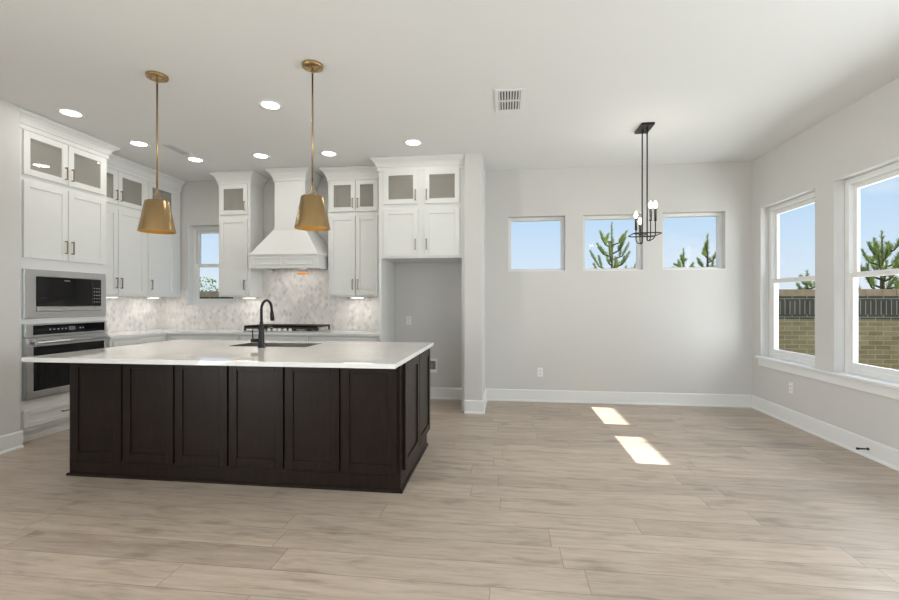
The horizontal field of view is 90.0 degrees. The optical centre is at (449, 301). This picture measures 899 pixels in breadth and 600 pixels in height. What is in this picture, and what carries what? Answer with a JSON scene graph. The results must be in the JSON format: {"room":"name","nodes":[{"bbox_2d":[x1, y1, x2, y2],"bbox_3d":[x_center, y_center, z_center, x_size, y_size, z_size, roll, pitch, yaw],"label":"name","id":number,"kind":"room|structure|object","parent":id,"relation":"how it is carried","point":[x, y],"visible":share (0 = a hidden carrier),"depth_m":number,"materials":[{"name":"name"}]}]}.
{"room":"open-plan kitchen","nodes":[
{"label":"open-plan kitchen","id":0,"kind":"room"},
{"bbox_2d":[0,99,19,435],"bbox_3d":[-4.434,-0.221,0.001,0.200,3.050,8.105,0,0,7],"label":"wall","id":1,"kind":"structure","parent":0,"point":[9,112],"depth_m":3.92,"materials":[{"name":"white paint"}]},
{"bbox_2d":[0,430,23,454],"bbox_3d":[-4.321,1.226,-0.005,0.026,0.155,8.120,0,0,7],"label":"baseboard","id":2,"kind":"structure","parent":1,"relation":"attached to","point":[10,442],"depth_m":3.93,"materials":[{"name":"white paint"}]},
{"bbox_2d":[0,399,898,599],"bbox_3d":[-0.899,1.379,0.828,8.410,0.150,10.920,0,0,7],"label":"floor","id":3,"kind":"structure","parent":0,"point":[514,500],"depth_m":2.62,"materials":[{"name":"brown wood"}]},
{"bbox_2d":[20,108,119,441],"bbox_3d":[-4.119,-0.220,4.586,0.681,3.047,1.061,0,0,7],"label":"tall cabinet","id":4,"kind":"object","parent":3,"relation":"on","point":[63,169],"visible":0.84,"depth_m":4.48,"materials":[{"name":"white paint"}]},
{"bbox_2d":[22,268,105,318],"bbox_3d":[-4.059,-0.077,4.567,0.454,0.462,0.854,0,0,7],"label":"microwave","id":5,"kind":"object","parent":4,"relation":"in","point":[45,293],"visible":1,"depth_m":4.47,"materials":[{"name":"metal"}]},
{"bbox_2d":[22,320,109,400],"bbox_3d":[-4.090,0.556,4.571,0.651,0.705,0.854,0,0,7],"label":"oven","id":6,"kind":"object","parent":4,"relation":"in","point":[39,379],"visible":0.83,"depth_m":4.36,"materials":[{"name":"grey metal"}]},
{"bbox_2d":[107,334,166,347],"bbox_3d":[-4.015,0.862,5.492,0.633,0.884,0.855,0,0,7],"label":"base cabinet","id":7,"kind":"object","parent":3,"relation":"on","point":[155,338],"visible":0.15,"depth_m":5.37,"materials":[{"name":"white paint"}]},
{"bbox_2d":[107,329,378,338],"bbox_3d":[-2.588,0.402,5.610,3.450,0.032,1.462,0,0,7],"label":"countertop","id":8,"kind":"structure","parent":7,"relation":"on","point":[150,332],"depth_m":5.70,"materials":[{"name":"white stone"}]},
{"bbox_2d":[243,324,330,332],"bbox_3d":[-2.135,0.344,5.945,1.010,0.084,0.450,0,0,7],"label":"gas cooktop","id":9,"kind":"object","parent":8,"relation":"in","point":[305,328],"visible":0.94,"depth_m":5.79,"materials":[{"name":"metal"}]},
{"bbox_2d":[167,334,239,340],"bbox_3d":[-3.444,0.862,6.132,1.587,0.884,0.653,0,0,7],"label":"base cabinet","id":10,"kind":"object","parent":3,"relation":"on","point":[169,336],"visible":0.1,"depth_m":5.82,"materials":[{"name":"white paint"}]},
{"bbox_2d":[66,348,429,493],"bbox_3d":[-1.525,0.861,3.804,2.584,0.886,1.197,0,0,7],"label":"kitchen island","id":11,"kind":"object","parent":3,"relation":"on","point":[344,429],"visible":0.73,"depth_m":3.21,"materials":[{"name":"brown wood"}]},
{"bbox_2d":[21,340,433,368],"bbox_3d":[-1.566,0.402,3.712,2.663,0.032,1.510,0,0,7],"label":"island countertop","id":12,"kind":"structure","parent":11,"relation":"on","point":[328,354],"depth_m":3.31,"materials":[{"name":"white stone"}]},
{"bbox_2d":[251,299,274,347],"bbox_3d":[-1.616,0.180,3.899,0.122,0.411,0.229,0,0,7],"label":"kitchen faucet","id":13,"kind":"object","parent":12,"relation":"on","point":[261,342],"visible":1,"depth_m":3.80,"materials":[{"name":"black metal"}]},
{"bbox_2d":[231,342,321,346],"bbox_3d":[-1.572,0.498,4.079,0.729,0.220,0.374,0,0,7],"label":"sink","id":14,"kind":"object","parent":12,"relation":"in","point":[250,343],"visible":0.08,"depth_m":4.26,"materials":[{"name":"silver metal"}]},
{"bbox_2d":[240,335,309,340],"bbox_3d":[-2.189,0.862,5.975,0.937,0.884,0.653,0,0,7],"label":"base cabinet","id":15,"kind":"object","parent":3,"relation":"on","point":[242,337],"visible":0.05,"depth_m":5.68,"materials":[{"name":"white paint"}]},
{"bbox_2d":[310,336,378,341],"bbox_3d":[-1.273,0.862,5.861,0.902,0.884,0.653,0,0,7],"label":"base cabinet","id":16,"kind":"object","parent":3,"relation":"on","point":[312,338],"visible":0.06,"depth_m":5.57,"materials":[{"name":"white paint"}]},
{"bbox_2d":[370,153,463,410],"bbox_3d":[-0.351,-0.220,5.707,1.133,3.047,0.732,0,0,7],"label":"refrigerator surround","id":17,"kind":"object","parent":3,"relation":"on","point":[421,197],"visible":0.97,"depth_m":5.43,"materials":[{"name":"white paint"}]},
{"bbox_2d":[0,0,898,181],"bbox_3d":[-0.899,-1.821,0.828,8.410,0.150,10.920,0,0,7],"label":"ceiling","id":18,"kind":"structure","parent":0,"point":[717,80],"depth_m":3.42,"materials":[{"name":"white paint"}]},
{"bbox_2d":[56,108,85,117],"bbox_3d":[-3.496,-1.743,4.152,0.212,0.006,0.212,0,0,7],"label":"recessed light","id":19,"kind":"object","parent":18,"relation":"in","point":[67,112],"visible":1,"depth_m":4.15,"materials":[{"name":"white plastic"}]},
{"bbox_2d":[127,140,150,146],"bbox_3d":[-3.424,-1.743,4.957,0.212,0.006,0.212,0,0,7],"label":"recessed light","id":20,"kind":"object","parent":18,"relation":"in","point":[132,142],"visible":1,"depth_m":4.94,"materials":[{"name":"white plastic"}]},
{"bbox_2d":[137,71,175,233],"bbox_3d":[-2.254,-1.143,3.466,0.256,1.204,0.256,0,0,7],"label":"pendant lamp","id":21,"kind":"object","parent":18,"relation":"hanging from","point":[156,217],"visible":1,"depth_m":3.41,"materials":[{"name":"gold metal"}]},
{"bbox_2d":[159,144,192,154],"bbox_3d":[-3.118,-1.742,5.140,0.150,0.008,0.350,0,0,7],"label":"ceiling vent","id":22,"kind":"object","parent":18,"relation":"in","point":[171,147],"visible":1,"depth_m":5.12,"materials":[{"name":"white metal"}]},
{"bbox_2d":[186,157,204,162],"bbox_3d":[-3.114,-1.743,5.510,0.212,0.006,0.212,0,0,7],"label":"recessed light","id":23,"kind":"object","parent":18,"relation":"in","point":[193,159],"visible":1,"depth_m":5.50,"materials":[{"name":"white plastic"}]},
{"bbox_2d":[251,153,269,158],"bbox_3d":[-2.251,-1.743,5.367,0.212,0.006,0.212,0,0,7],"label":"recessed light","id":24,"kind":"object","parent":18,"relation":"in","point":[256,155],"visible":1,"depth_m":5.34,"materials":[{"name":"white plastic"}]},
{"bbox_2d":[258,100,282,109],"bbox_3d":[-1.586,-1.743,3.983,0.212,0.006,0.212,0,0,7],"label":"recessed light","id":25,"kind":"object","parent":18,"relation":"in","point":[266,104],"visible":1,"depth_m":3.98,"materials":[{"name":"white plastic"}]},
{"bbox_2d":[294,59,329,230],"bbox_3d":[-1.009,-1.143,3.311,0.256,1.204,0.256,0,0,7],"label":"pendant lamp","id":26,"kind":"object","parent":18,"relation":"hanging from","point":[312,215],"visible":1,"depth_m":3.24,"materials":[{"name":"gold metal"}]},
{"bbox_2d":[320,151,337,156],"bbox_3d":[-1.417,-1.743,5.284,0.212,0.006,0.212,0,0,7],"label":"recessed light","id":27,"kind":"object","parent":18,"relation":"in","point":[324,153],"visible":1,"depth_m":5.27,"materials":[{"name":"white plastic"}]},
{"bbox_2d":[403,139,422,145],"bbox_3d":[-0.399,-1.743,4.919,0.212,0.006,0.212,0,0,7],"label":"recessed light","id":28,"kind":"object","parent":18,"relation":"in","point":[410,142],"visible":1,"depth_m":4.91,"materials":[{"name":"white plastic"}]},
{"bbox_2d":[494,88,524,111],"bbox_3d":[0.517,-1.741,3.886,0.250,0.010,0.430,0,0,7],"label":"ceiling vent","id":29,"kind":"object","parent":18,"relation":"in","point":[512,99],"visible":1,"depth_m":3.87,"materials":[{"name":"white metal"}]},
{"bbox_2d":[628,122,661,243],"bbox_3d":[1.949,-1.168,4.519,0.272,1.155,0.485,0,0,7],"label":"chandelier","id":30,"kind":"object","parent":18,"relation":"hanging from","point":[644,128],"visible":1,"depth_m":4.40,"materials":[{"name":"black metal"}]},
{"bbox_2d":[180,161,751,394],"bbox_3d":[-0.235,-0.221,6.156,8.410,3.050,0.180,0,0,7],"label":"wall","id":31,"kind":"structure","parent":0,"point":[656,329],"depth_m":5.81,"materials":[{"name":"white paint"}]},
{"bbox_2d":[188,226,192,304],"bbox_3d":[-3.415,-0.526,6.510,0.730,1.159,0.095,0,0,7],"label":"trim","id":32,"kind":"structure","parent":31,"relation":"attached to","point":[190,228],"depth_m":6.54,"materials":[{"name":"white paint"}]},
{"bbox_2d":[193,226,234,304],"bbox_3d":[-3.406,-0.528,6.587,0.730,1.155,0.090,0,0,7],"label":"window","id":33,"kind":"structure","parent":31,"relation":"in","point":[197,231],"depth_m":6.59,"materials":[{"name":"white paint"}]},
{"bbox_2d":[209,170,268,296],"bbox_3d":[-2.887,-0.907,6.180,0.627,1.672,0.402,0,0,7],"label":"upper cabinet","id":34,"kind":"object","parent":31,"relation":"attached to","point":[240,192],"visible":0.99,"depth_m":6.06,"materials":[{"name":"white paint"}]},
{"bbox_2d":[161,268,378,329],"bbox_3d":[-2.499,-0.055,6.342,3.470,0.882,0.012,0,0,7],"label":"tiled wall","id":35,"kind":"structure","parent":31,"relation":"attached to","point":[295,298],"depth_m":6.31,"materials":[{"name":"tile"}]},
{"bbox_2d":[248,167,327,274],"bbox_3d":[-2.088,-1.056,6.001,0.952,1.375,0.560,0,0,7],"label":"range hood","id":36,"kind":"object","parent":31,"relation":"attached to","point":[286,246],"visible":0.93,"depth_m":5.86,"materials":[{"name":"white paint"}]},
{"bbox_2d":[297,272,307,274],"bbox_3d":[-1.965,-0.386,6.019,0.130,0.036,0.060,0,0,7],"label":"lamp","id":37,"kind":"object","parent":36,"relation":"attached to","point":[299,273],"depth_m":5.99,"materials":[{"name":"brown"}]},
{"bbox_2d":[319,165,378,296],"bbox_3d":[-1.239,-0.907,5.974,0.858,1.672,0.402,0,0,7],"label":"upper cabinet","id":38,"kind":"object","parent":31,"relation":"attached to","point":[353,191],"visible":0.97,"depth_m":5.85,"materials":[{"name":"white paint"}]},
{"bbox_2d":[406,316,411,324],"bbox_3d":[-0.551,0.249,6.100,0.072,0.116,0.010,0,0,7],"label":"wall outlet","id":39,"kind":"object","parent":31,"relation":"attached to","point":[408,318],"visible":1,"depth_m":6.10,"materials":[{"name":"white plastic"}]},
{"bbox_2d":[430,359,436,372],"bbox_3d":[-0.237,0.857,6.054,0.150,0.190,0.031,0,0,7],"label":"water supply box","id":40,"kind":"object","parent":31,"relation":"attached to","point":[433,362],"visible":0.67,"depth_m":6.05,"materials":[{"name":"white plastic"}]},
{"bbox_2d":[430,387,461,399],"bbox_3d":[-0.262,1.226,6.056,0.980,0.155,0.026,0,0,7],"label":"baseboard","id":41,"kind":"structure","parent":31,"relation":"attached to","point":[435,392],"depth_m":6.03,"materials":[{"name":"white paint"}]},
{"bbox_2d":[508,217,563,270],"bbox_3d":[1.157,-0.763,6.023,0.734,0.725,0.080,0,0,7],"label":"window","id":42,"kind":"structure","parent":31,"relation":"in","point":[561,219],"depth_m":5.99,"materials":[{"name":"white paint"}]},
{"bbox_2d":[508,270,564,271],"bbox_3d":[1.147,-0.405,5.942,0.734,0.016,0.094,0,0,7],"label":"trim","id":43,"kind":"structure","parent":31,"relation":"attached to","point":[541,270],"depth_m":5.89,"materials":[{"name":"white paint"}]},
{"bbox_2d":[537,368,542,376],"bbox_3d":[1.185,0.919,5.883,0.072,0.116,0.010,0,0,7],"label":"wall outlet","id":44,"kind":"object","parent":31,"relation":"attached to","point":[539,370],"visible":1,"depth_m":5.88,"materials":[{"name":"white plastic"}]},
{"bbox_2d":[583,215,640,269],"bbox_3d":[2.114,-0.763,5.904,0.743,0.725,0.080,0,0,7],"label":"window","id":45,"kind":"structure","parent":31,"relation":"in","point":[624,217],"depth_m":5.87,"materials":[{"name":"white paint"}]},
{"bbox_2d":[583,270,642,270],"bbox_3d":[2.103,-0.405,5.822,0.743,0.016,0.094,0,0,7],"label":"trim","id":46,"kind":"structure","parent":31,"relation":"attached to","point":[583,270],"depth_m":5.78,"materials":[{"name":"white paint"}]},
{"bbox_2d":[485,388,751,407],"bbox_3d":[2.110,1.226,5.760,3.298,0.155,0.026,0,0,7],"label":"baseboard","id":47,"kind":"structure","parent":31,"relation":"attached to","point":[523,395],"depth_m":5.75,"materials":[{"name":"white paint"}]},
{"bbox_2d":[663,212,721,268],"bbox_3d":[3.088,-0.771,5.782,0.744,0.730,0.080,0,0,7],"label":"window","id":48,"kind":"structure","parent":31,"relation":"in","point":[718,216],"depth_m":5.73,"materials":[{"name":"white paint"}]},
{"bbox_2d":[663,269,722,269],"bbox_3d":[3.078,-0.410,5.701,0.744,0.016,0.094,0,0,7],"label":"trim","id":49,"kind":"structure","parent":31,"relation":"attached to","point":[663,269],"depth_m":5.66,"materials":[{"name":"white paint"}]},
{"bbox_2d":[464,153,484,399],"bbox_3d":[0.325,-0.221,5.628,0.212,3.050,0.730,0,0,7],"label":"wall","id":50,"kind":"structure","parent":0,"point":[474,168],"depth_m":5.27,"materials":[{"name":"white paint"}]},
{"bbox_2d":[464,389,486,413],"bbox_3d":[0.336,1.226,5.614,0.238,0.155,0.756,0,0,7],"label":"baseboard","id":51,"kind":"structure","parent":50,"relation":"attached to","point":[470,406],"depth_m":5.25,"materials":[{"name":"white paint"}]},
{"bbox_2d":[752,77,898,449],"bbox_3d":[3.182,-0.221,0.303,0.180,3.050,10.590,0,0,7],"label":"wall","id":52,"kind":"structure","parent":0,"point":[861,138],"depth_m":4.26,"materials":[{"name":"white paint"}]},
{"bbox_2d":[789,382,792,393],"bbox_3d":[3.647,0.919,4.801,0.010,0.116,0.072,0,0,7],"label":"wall outlet","id":53,"kind":"object","parent":52,"relation":"attached to","point":[790,383],"visible":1,"depth_m":4.79,"materials":[{"name":"white plastic"}]},
{"bbox_2d":[769,192,814,365],"bbox_3d":[3.790,-0.238,4.893,0.090,1.775,0.952,0,0,7],"label":"window","id":54,"kind":"structure","parent":52,"relation":"in","point":[807,199],"depth_m":5.28,"materials":[{"name":"white paint"}]},
{"bbox_2d":[751,395,898,470],"bbox_3d":[3.080,1.226,0.316,0.026,0.155,10.590,0,0,7],"label":"baseboard","id":55,"kind":"structure","parent":52,"relation":"attached to","point":[888,456],"depth_m":4.18,"materials":[{"name":"white paint"}]},
{"bbox_2d":[755,356,898,399],"bbox_3d":[3.616,0.703,4.308,0.140,0.113,2.245,0,0,7],"label":"trim","id":56,"kind":"structure","parent":52,"relation":"attached to","point":[881,387],"depth_m":4.11,"materials":[{"name":"white paint"}]},
{"bbox_2d":[845,161,898,382],"bbox_3d":[3.641,-0.238,3.703,0.090,1.775,0.930,0,0,7],"label":"window","id":57,"kind":"structure","parent":52,"relation":"in","point":[853,185],"depth_m":4.08,"materials":[{"name":"white paint"}]},
{"bbox_3d":[-4.473,-0.221,5.342,0.200,3.050,2.485,0,0,7],"label":"wall","id":58,"kind":"structure","parent":0,"visible":0},
{"bbox_2d":[107,297,160,332],"bbox_3d":[-4.306,0.145,5.827,0.012,0.482,1.458,0,0,7],"label":"tiled wall","id":59,"kind":"structure","parent":58,"relation":"attached to","point":[123,313],"depth_m":6.07,"materials":[{"name":"tile"}]},
{"bbox_2d":[107,153,151,296],"bbox_3d":[-4.139,-0.907,5.477,0.402,1.672,0.855,0,0,7],"label":"upper cabinet","id":60,"kind":"object","parent":59,"relation":"attached to","point":[126,179],"visible":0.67,"depth_m":5.58,"materials":[{"name":"white paint"}]},
{"bbox_2d":[146,169,185,296],"bbox_3d":[-4.047,-0.907,6.212,0.402,1.672,0.622,0,0,7],"label":"upper cabinet","id":61,"kind":"object","parent":59,"relation":"attached to","point":[162,250],"visible":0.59,"depth_m":6.21,"materials":[{"name":"white paint"}]},
{"label":"outside","id":62,"kind":"structure","parent":0,"visible":0},
{"bbox_3d":[6.818,1.654,14.266,70.000,0.200,90.000,0,0,7],"label":"ground","id":63,"kind":"structure","parent":62,"visible":0},
{"bbox_2d":[200,277,218,290],"bbox_3d":[-7.850,0.378,14.059,2.395,2.351,1.742,0,0,7],"label":"bush","id":64,"kind":"object","parent":63,"relation":"on","point":[208,281],"visible":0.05,"depth_m":13.99,"materials":[{"name":"green plant"}]},
{"bbox_2d":[200,289,898,369],"bbox_3d":[4.480,0.683,6.848,25.196,1.742,0.230,0,0,7],"label":"fence","id":65,"kind":"object","parent":63,"relation":"on","point":[878,309],"visible":0.09,"depth_m":6.56,"materials":[{"name":"brown wood"}]},
{"bbox_2d":[589,222,635,267],"bbox_3d":[5.503,-0.614,15.456,1.465,4.337,1.328,0,0,-27],"label":"pine tree","id":66,"kind":"object","parent":63,"relation":"on","point":[622,239],"visible":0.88,"depth_m":15.36,"materials":[{"name":"green plant"}]},
{"bbox_2d":[673,248,694,266],"bbox_3d":[8.101,-0.175,15.607,0.749,3.459,1.017,0,0,-43],"label":"pine tree","id":67,"kind":"object","parent":63,"relation":"on","point":[682,257],"visible":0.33,"depth_m":15.49,"materials":[{"name":"green plant"}]},
{"bbox_2d":[696,233,715,266],"bbox_3d":[8.588,-0.373,14.903,0.746,3.857,0.834,0,0,-26],"label":"pine tree","id":68,"kind":"object","parent":63,"relation":"on","point":[705,252],"visible":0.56,"depth_m":14.84,"materials":[{"name":"green plant"}]},
{"bbox_2d":[794,269,814,288],"bbox_3d":[9.705,0.333,12.098,0.757,2.446,0.753,0,0,7],"label":"pine tree","id":69,"kind":"object","parent":63,"relation":"on","point":[806,283],"visible":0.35,"depth_m":12.09,"materials":[{"name":"green plant"}]},
{"bbox_2d":[858,230,898,288],"bbox_3d":[11.274,-0.171,11.606,1.493,3.452,1.433,0,0,7],"label":"pine tree","id":70,"kind":"object","parent":63,"relation":"on","point":[878,252],"visible":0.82,"depth_m":11.65,"materials":[{"name":"green plant"}]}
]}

